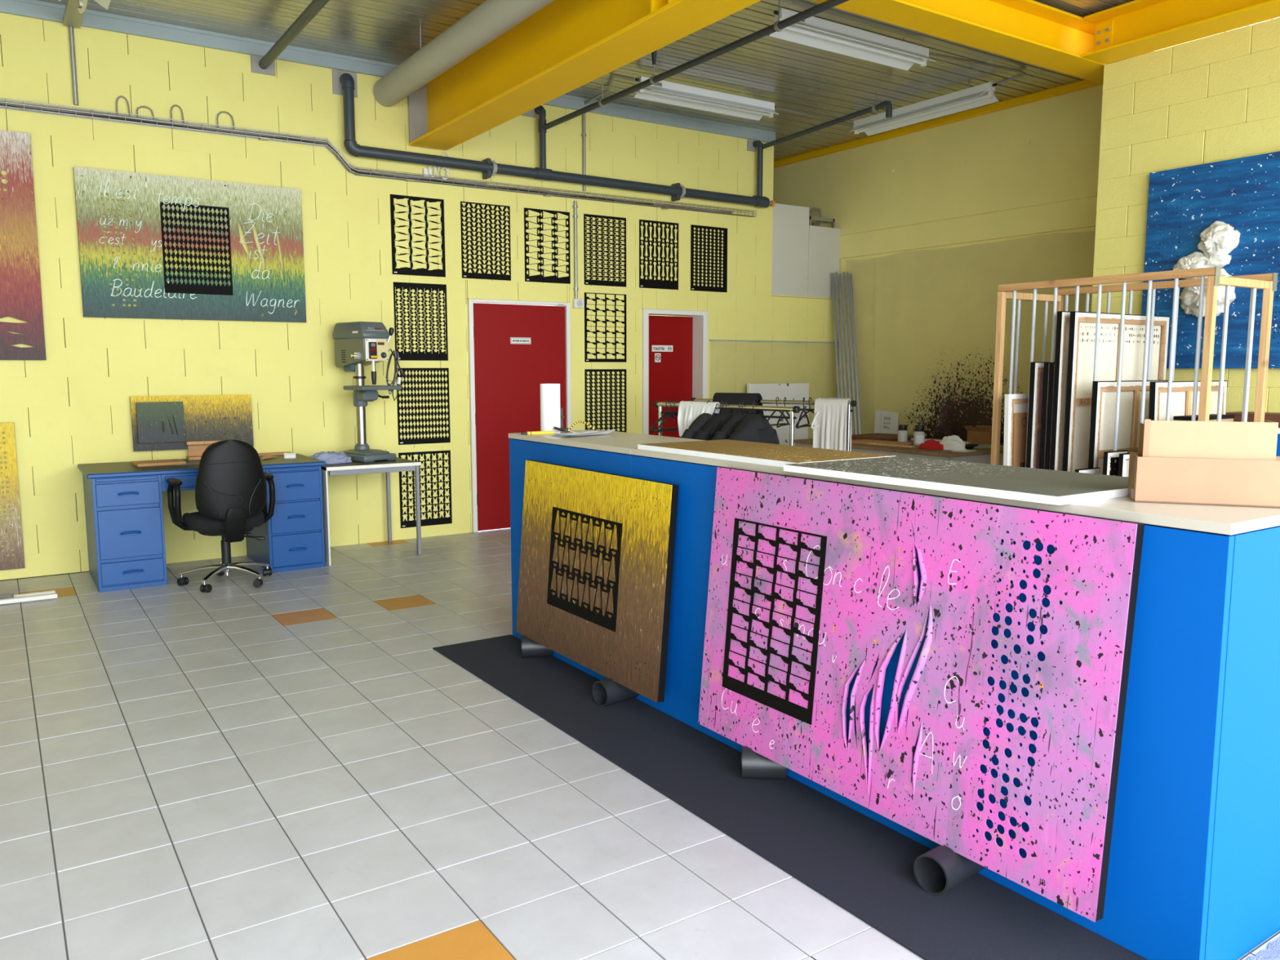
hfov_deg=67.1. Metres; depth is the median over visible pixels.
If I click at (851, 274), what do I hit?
channel
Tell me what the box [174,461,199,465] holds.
sheet
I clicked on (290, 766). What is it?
floor
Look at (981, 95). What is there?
lamp
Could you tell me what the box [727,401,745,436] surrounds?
clothes hanger
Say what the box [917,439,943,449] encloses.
cloth
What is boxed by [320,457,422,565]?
work table
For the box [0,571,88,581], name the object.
trim
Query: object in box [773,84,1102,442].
wall
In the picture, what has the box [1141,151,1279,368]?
painting
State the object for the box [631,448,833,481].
countertop
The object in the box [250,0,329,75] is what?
pipe
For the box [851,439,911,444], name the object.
flat board
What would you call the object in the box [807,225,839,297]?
board
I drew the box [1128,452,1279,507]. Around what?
cardboard box
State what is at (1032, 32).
steel beam
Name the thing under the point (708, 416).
hood
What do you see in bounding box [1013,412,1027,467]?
cardboard sheet
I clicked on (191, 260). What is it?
painting
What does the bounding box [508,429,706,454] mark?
countertop
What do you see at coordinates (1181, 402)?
canvas
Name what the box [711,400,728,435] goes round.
clothes hanger
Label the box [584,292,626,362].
panel
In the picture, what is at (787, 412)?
clothes hanger
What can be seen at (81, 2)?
lamp
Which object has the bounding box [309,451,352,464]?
rag
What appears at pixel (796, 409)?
rail
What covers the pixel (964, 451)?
sheet
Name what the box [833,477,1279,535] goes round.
countertop
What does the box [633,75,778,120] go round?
lamp
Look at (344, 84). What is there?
drain pipe
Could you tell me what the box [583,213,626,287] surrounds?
panel
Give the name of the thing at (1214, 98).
wall
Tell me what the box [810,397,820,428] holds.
clothes hanger
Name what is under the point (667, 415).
clothes hanger
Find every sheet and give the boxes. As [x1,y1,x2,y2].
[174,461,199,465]
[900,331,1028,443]
[952,449,975,452]
[964,444,978,448]
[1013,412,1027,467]
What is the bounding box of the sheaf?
[550,429,616,437]
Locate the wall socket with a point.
(577, 303)
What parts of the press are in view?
motor, control panel, panel plate, lever knob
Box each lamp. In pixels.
[79,0,84,7]
[93,0,111,9]
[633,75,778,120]
[768,8,935,71]
[848,81,998,136]
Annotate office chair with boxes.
[166,439,275,592]
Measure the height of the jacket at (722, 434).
0.747 m
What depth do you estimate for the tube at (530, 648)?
4.86 m
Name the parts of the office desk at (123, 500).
drawer, handle plate, handle, drawer, handle plate, handle, drawer, handle plate, handle, drawer, wooden bracket, wooden strip, handle plate, handle, drawer, drawer, handle plate, handle, drawer, handle plate, handle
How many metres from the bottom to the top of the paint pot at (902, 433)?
0.169 m
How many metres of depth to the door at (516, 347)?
8.74 m
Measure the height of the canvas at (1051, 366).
0.778 m
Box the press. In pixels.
[332,321,405,462]
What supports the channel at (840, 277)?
on the floor
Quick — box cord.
[568,421,596,431]
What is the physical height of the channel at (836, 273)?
2.533 m
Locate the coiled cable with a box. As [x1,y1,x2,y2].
[422,150,449,179]
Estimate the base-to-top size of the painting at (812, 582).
0.988 m
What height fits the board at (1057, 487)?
0.022 m
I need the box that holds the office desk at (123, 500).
[77,440,325,592]
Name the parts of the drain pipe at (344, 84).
wall plate, wall plate, wall plate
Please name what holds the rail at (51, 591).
on the floor
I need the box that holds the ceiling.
[38,0,1278,161]
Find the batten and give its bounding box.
[709,339,839,342]
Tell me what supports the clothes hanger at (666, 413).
hanging from the rail at (796, 409)
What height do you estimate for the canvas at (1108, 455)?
0.270 m
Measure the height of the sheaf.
0.031 m
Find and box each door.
[467,298,571,532]
[642,308,708,437]
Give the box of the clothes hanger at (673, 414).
[656,399,678,432]
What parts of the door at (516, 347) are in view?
handle plate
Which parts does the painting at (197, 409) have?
painting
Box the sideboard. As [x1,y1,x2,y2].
[1226,411,1279,427]
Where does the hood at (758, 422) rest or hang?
attached to the jacket at (754, 428)
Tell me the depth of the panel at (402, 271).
8.13 m
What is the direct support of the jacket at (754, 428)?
hanging from the rail at (796, 409)
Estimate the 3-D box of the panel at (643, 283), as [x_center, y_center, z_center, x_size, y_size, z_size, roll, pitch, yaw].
[0.188,-2.214,9.501,0.470,0.650,0.005,-4,8,-34]
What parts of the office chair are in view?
armrest, leg, leg, seat, backrest, leg, leg, lever, armrest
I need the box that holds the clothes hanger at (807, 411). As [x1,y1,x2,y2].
[795,397,813,428]
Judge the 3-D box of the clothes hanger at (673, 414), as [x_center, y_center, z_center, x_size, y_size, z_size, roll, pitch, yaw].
[0.259,-0.471,7.024,0.014,0.231,0.442,5,9,39]
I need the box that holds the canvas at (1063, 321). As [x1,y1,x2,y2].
[1049,311,1144,471]
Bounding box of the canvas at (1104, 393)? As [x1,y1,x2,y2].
[1088,380,1168,474]
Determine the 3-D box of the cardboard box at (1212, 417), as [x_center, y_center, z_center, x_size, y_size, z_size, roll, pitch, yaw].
[3.219,-0.130,5.514,0.462,0.475,0.142,-4,8,-34]
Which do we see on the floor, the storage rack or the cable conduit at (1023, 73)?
the storage rack
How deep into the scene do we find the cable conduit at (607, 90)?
8.34 m
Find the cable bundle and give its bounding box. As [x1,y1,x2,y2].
[0,593,13,599]
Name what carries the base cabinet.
on the floor
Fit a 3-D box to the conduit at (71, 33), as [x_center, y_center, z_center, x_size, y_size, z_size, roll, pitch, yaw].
[-3.905,-2.855,6.647,0.031,0.520,0.031,-4,8,-34]
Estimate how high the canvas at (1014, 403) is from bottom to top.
0.580 m
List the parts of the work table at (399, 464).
panel, table frame, leg, leg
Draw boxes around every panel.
[390,194,445,276]
[393,281,448,360]
[395,368,450,444]
[398,450,452,528]
[460,201,511,280]
[524,207,570,284]
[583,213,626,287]
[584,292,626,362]
[584,368,626,432]
[639,219,678,289]
[690,224,727,292]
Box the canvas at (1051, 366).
[1044,362,1054,469]
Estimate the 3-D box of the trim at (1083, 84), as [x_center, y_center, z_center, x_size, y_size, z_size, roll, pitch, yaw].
[2.526,-3.643,10.279,0.056,0.065,5.950,-4,8,-34]
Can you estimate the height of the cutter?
0.017 m
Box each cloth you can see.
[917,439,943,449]
[938,435,966,450]
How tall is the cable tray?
0.372 m
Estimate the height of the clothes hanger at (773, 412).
0.231 m
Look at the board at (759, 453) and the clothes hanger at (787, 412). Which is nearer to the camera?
the board at (759, 453)
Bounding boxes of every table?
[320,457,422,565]
[793,437,1004,465]
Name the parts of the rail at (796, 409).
post, post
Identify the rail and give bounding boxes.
[0,593,57,604]
[13,590,55,597]
[653,400,799,445]
[690,397,856,451]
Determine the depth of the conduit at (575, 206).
8.95 m
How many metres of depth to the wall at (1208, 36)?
6.96 m
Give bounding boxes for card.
[874,409,898,434]
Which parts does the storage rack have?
post, short rail, post, long rail, long rail, post, corner plate, short rail, post, corner plate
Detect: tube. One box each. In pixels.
[521,635,551,657]
[591,678,639,706]
[741,746,786,779]
[913,844,984,895]
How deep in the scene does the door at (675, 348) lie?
9.88 m
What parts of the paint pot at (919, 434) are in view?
lid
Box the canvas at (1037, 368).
[1026,361,1047,468]
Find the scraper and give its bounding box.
[261,455,278,459]
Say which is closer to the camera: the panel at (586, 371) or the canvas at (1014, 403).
the canvas at (1014, 403)
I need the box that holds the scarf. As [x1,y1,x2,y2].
[712,392,764,415]
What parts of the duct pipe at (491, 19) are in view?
hanger rod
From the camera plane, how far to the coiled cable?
8.12 m
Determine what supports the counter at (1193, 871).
on the floor
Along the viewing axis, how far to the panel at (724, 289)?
9.84 m
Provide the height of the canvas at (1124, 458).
0.265 m
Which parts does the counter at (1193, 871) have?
panel, panel, panel, panel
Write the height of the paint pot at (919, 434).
0.188 m
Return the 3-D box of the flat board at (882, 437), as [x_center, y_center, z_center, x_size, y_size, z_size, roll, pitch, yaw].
[2.474,-0.435,9.798,0.600,0.030,0.600,-5,9,-39]
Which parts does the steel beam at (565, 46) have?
plate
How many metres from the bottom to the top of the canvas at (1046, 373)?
0.780 m
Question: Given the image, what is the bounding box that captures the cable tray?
[0,95,756,217]
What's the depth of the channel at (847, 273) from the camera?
10.65 m
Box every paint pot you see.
[897,424,907,442]
[913,424,924,445]
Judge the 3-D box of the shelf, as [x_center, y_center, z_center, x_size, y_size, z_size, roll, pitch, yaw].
[-3.284,-0.285,7.293,0.275,0.024,0.088,-4,8,-34]
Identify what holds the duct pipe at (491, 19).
hanging from the ceiling
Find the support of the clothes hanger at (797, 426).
hanging from the rail at (853, 403)
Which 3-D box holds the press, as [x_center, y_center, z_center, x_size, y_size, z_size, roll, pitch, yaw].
[-2.152,-0.709,7.718,0.513,1.088,0.465,6,9,42]
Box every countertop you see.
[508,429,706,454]
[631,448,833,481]
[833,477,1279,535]
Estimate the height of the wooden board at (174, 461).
0.020 m
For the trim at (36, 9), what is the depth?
7.38 m
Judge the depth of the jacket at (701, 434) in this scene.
6.58 m
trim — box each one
[0,0,775,142]
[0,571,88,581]
[773,79,1102,168]
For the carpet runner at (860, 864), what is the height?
0.007 m
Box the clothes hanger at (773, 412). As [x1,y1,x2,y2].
[767,396,788,426]
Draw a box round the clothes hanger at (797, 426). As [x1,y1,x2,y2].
[796,397,809,428]
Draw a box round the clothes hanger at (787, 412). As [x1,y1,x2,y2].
[776,396,790,427]
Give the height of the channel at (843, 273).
2.531 m
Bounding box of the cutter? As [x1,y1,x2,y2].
[520,431,559,435]
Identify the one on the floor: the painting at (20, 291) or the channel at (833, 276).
the channel at (833, 276)
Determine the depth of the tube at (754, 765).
3.41 m
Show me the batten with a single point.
(709, 340)
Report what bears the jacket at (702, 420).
hanging from the rail at (796, 409)
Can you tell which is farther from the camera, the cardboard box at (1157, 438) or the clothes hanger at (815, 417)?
the clothes hanger at (815, 417)
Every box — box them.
[284,452,296,458]
[963,425,1002,444]
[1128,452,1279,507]
[1137,419,1278,460]
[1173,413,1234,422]
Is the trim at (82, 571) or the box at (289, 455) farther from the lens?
the box at (289, 455)
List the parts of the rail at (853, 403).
post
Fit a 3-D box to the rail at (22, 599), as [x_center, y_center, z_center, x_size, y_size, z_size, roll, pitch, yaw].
[-4.223,0.780,5.865,1.168,0.028,0.032,-4,8,-34]
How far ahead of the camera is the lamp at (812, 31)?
6.96 m
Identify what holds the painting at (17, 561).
attached to the wall at (68, 409)
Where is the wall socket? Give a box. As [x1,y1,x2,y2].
[573,297,584,308]
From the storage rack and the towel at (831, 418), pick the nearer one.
the storage rack
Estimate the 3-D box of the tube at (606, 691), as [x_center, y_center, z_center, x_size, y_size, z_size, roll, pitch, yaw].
[-0.102,0.922,4.250,0.190,0.111,0.111,-6,9,-39]
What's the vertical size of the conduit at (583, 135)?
0.730 m
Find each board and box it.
[131,458,186,466]
[637,439,896,466]
[746,382,808,445]
[771,203,808,296]
[783,455,1128,505]
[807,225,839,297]
[851,432,926,441]
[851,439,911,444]
[867,442,915,448]
[911,438,970,444]
[973,444,1003,448]
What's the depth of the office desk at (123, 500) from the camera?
6.56 m
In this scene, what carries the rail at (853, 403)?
on the floor
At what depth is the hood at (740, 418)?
6.51 m
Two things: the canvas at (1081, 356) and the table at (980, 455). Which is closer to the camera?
the canvas at (1081, 356)
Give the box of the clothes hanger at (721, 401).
[706,400,724,433]
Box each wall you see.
[0,12,839,580]
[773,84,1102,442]
[1091,17,1279,413]
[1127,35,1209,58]
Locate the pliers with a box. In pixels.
[553,426,576,433]
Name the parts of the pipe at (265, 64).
wall plate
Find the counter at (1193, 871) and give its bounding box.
[508,429,1279,959]
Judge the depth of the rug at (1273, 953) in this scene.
2.42 m
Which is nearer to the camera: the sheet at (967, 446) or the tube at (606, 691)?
the tube at (606, 691)
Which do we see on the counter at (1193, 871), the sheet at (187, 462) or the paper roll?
the paper roll
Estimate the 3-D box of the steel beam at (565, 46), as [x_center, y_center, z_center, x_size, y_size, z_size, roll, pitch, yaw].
[0.791,-2.639,4.244,0.330,0.600,9.230,-4,8,-34]
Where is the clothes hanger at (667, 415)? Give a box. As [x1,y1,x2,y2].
[649,399,678,431]
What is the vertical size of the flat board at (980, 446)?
0.012 m
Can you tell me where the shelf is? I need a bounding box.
[185,440,221,444]
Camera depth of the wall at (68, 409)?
7.76 m
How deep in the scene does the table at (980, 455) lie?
8.46 m
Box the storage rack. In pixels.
[990,266,1277,475]
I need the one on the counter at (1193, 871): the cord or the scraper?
the cord
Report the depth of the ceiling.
7.66 m
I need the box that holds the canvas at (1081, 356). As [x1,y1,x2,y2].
[1062,311,1169,471]
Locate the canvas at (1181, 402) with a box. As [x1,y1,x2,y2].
[1148,380,1226,420]
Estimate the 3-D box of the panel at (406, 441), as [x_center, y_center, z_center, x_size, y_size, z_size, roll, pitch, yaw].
[-1.861,-0.636,8.302,0.470,0.650,0.004,-4,8,-34]
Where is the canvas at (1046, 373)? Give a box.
[1039,362,1049,469]
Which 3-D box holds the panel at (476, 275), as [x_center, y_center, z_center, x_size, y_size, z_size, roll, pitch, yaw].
[-1.352,-2.094,8.476,0.470,0.650,0.004,-4,8,-34]
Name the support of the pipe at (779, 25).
hanging from the ceiling
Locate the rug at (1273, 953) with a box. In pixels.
[1247,937,1279,959]
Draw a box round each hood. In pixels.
[706,413,715,422]
[720,414,731,427]
[737,415,746,422]
[752,415,769,429]
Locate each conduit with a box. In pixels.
[68,26,78,105]
[572,200,578,297]
[581,113,586,191]
[584,73,633,104]
[928,52,1026,84]
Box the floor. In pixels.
[0,527,1279,959]
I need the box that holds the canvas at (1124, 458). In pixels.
[1118,453,1129,476]
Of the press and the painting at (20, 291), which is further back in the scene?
the press
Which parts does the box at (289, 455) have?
box lid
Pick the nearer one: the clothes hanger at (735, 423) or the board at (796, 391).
the clothes hanger at (735, 423)
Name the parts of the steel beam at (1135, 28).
bolt plate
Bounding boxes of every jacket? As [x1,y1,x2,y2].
[680,400,715,439]
[693,400,731,440]
[711,401,746,439]
[728,401,779,444]
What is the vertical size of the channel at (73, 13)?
0.072 m
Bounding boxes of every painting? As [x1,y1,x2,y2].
[0,129,46,359]
[0,422,24,570]
[73,166,306,322]
[129,394,253,451]
[515,460,678,702]
[697,466,1144,922]
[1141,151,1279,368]
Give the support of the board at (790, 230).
attached to the wall at (68, 409)
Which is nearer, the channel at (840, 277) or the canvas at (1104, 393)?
the canvas at (1104, 393)
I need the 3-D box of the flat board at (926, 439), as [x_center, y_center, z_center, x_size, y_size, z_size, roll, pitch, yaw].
[2.880,-0.385,9.411,0.050,0.020,0.750,-6,9,-40]
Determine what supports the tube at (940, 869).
on the carpet runner at (860, 864)
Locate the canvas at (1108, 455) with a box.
[1102,449,1128,475]
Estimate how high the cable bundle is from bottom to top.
0.019 m
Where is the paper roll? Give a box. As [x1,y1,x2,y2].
[540,383,560,432]
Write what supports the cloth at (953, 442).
on the table at (980, 455)
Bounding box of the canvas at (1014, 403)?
[1003,393,1028,466]
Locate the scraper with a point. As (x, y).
(265, 457)
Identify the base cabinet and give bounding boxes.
[1275,427,1279,456]
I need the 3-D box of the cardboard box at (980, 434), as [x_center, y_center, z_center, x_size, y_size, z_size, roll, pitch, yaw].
[3.249,-0.426,9.140,0.309,0.164,0.267,6,9,41]
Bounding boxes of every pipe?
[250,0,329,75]
[332,69,775,208]
[373,0,554,106]
[542,0,848,129]
[762,97,892,148]
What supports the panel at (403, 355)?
attached to the wall at (68, 409)
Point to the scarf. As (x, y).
(734, 398)
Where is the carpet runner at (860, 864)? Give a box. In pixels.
[432,634,1147,959]
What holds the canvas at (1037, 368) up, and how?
on the storage rack
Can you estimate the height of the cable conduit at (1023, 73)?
0.062 m
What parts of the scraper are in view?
handle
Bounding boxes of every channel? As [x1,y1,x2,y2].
[62,0,88,27]
[831,273,839,397]
[835,271,844,398]
[839,274,847,398]
[842,271,853,435]
[846,272,857,434]
[849,272,861,434]
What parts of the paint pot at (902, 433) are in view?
lid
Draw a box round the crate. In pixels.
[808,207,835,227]
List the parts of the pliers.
handle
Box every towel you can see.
[677,400,719,436]
[813,397,851,451]
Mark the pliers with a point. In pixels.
(566, 429)
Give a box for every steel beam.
[408,0,760,150]
[809,0,1125,84]
[1081,0,1279,64]
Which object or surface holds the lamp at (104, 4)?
hanging from the ceiling
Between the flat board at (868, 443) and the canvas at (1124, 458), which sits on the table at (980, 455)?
the flat board at (868, 443)
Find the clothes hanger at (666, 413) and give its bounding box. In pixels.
[651,399,677,431]
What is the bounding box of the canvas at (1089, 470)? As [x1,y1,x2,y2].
[1075,466,1100,474]
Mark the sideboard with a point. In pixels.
(1271, 416)
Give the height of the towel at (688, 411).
0.472 m
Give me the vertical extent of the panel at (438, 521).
0.650 m
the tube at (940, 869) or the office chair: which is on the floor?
the office chair
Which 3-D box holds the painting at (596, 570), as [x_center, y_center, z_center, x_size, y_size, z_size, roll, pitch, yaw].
[-0.242,0.403,4.437,0.107,0.892,1.276,-4,8,-34]
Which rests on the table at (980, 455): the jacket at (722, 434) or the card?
the card
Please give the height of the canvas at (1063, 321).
1.085 m
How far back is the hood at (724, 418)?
6.61 m
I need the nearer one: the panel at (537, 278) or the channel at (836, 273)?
the panel at (537, 278)
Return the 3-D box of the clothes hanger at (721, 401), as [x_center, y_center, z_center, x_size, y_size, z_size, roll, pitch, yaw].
[0.570,-0.434,6.708,0.014,0.231,0.442,4,8,34]
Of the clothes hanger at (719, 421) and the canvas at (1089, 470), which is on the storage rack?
the canvas at (1089, 470)

